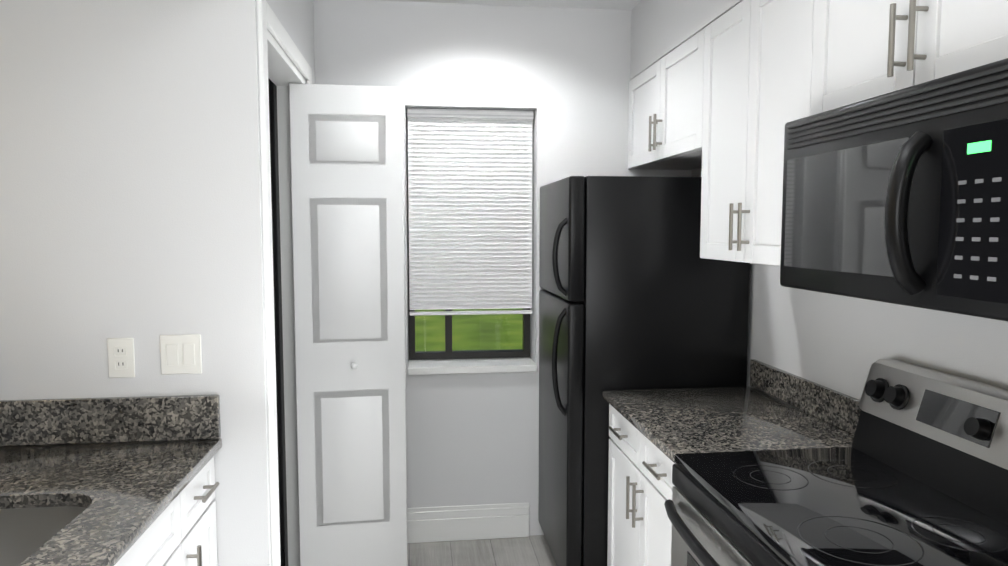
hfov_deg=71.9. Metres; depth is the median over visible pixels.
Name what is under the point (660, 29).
soffit
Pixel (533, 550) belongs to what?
floor
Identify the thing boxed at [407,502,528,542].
baseboard
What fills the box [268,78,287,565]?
wall
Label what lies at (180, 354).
switch plate
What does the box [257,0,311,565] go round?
trim
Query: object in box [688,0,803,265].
upper cabinet
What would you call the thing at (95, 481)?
countertop
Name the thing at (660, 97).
upper cabinet
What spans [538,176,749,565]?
fridge
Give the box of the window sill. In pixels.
[408,357,536,374]
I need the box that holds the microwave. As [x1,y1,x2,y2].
[780,58,1007,320]
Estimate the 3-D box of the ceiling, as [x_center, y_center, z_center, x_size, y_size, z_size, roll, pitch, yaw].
[0.291,-1.132,0.121,5.645,0.100,6.930,-1,4,-7]
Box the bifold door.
[289,83,407,565]
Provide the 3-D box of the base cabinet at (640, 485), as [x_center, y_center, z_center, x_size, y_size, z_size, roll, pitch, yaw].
[0.771,0.927,2.439,0.612,0.880,0.807,-1,4,-7]
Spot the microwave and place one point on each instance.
(900, 197)
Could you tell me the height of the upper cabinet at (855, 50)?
0.445 m
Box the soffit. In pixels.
[631,0,742,78]
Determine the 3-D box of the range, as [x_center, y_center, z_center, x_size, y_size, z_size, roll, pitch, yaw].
[0.814,0.837,1.633,0.717,1.183,0.780,-1,4,-7]
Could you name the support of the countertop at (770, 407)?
on the base cabinet at (640, 485)
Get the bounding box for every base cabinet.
[114,479,197,565]
[194,457,219,565]
[607,404,670,565]
[671,461,674,540]
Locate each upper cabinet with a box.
[628,37,691,169]
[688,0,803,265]
[800,0,1007,118]
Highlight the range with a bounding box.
[664,359,1007,565]
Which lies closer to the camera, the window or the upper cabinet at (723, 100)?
the upper cabinet at (723, 100)
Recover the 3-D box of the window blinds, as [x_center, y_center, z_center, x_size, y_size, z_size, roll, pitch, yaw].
[-0.163,-0.345,3.450,0.619,1.009,0.050,-1,4,-7]
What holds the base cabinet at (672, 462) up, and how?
on the floor
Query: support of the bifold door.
in the wall at (247, 469)
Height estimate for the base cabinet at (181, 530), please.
0.880 m
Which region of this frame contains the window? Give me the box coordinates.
[406,112,529,359]
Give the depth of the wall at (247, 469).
2.12 m
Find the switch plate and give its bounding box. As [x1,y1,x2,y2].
[160,334,201,373]
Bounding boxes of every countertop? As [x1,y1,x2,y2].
[0,394,221,565]
[603,359,860,463]
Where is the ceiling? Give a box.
[382,0,640,9]
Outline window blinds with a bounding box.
[407,108,533,315]
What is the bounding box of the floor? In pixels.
[407,535,556,565]
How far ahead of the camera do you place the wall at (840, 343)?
2.20 m
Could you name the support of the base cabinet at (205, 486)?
on the floor
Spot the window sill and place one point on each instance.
(469, 366)
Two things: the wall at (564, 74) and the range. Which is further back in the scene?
the wall at (564, 74)
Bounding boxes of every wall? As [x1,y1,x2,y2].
[0,0,271,565]
[212,0,314,565]
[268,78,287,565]
[313,0,690,535]
[691,168,1007,399]

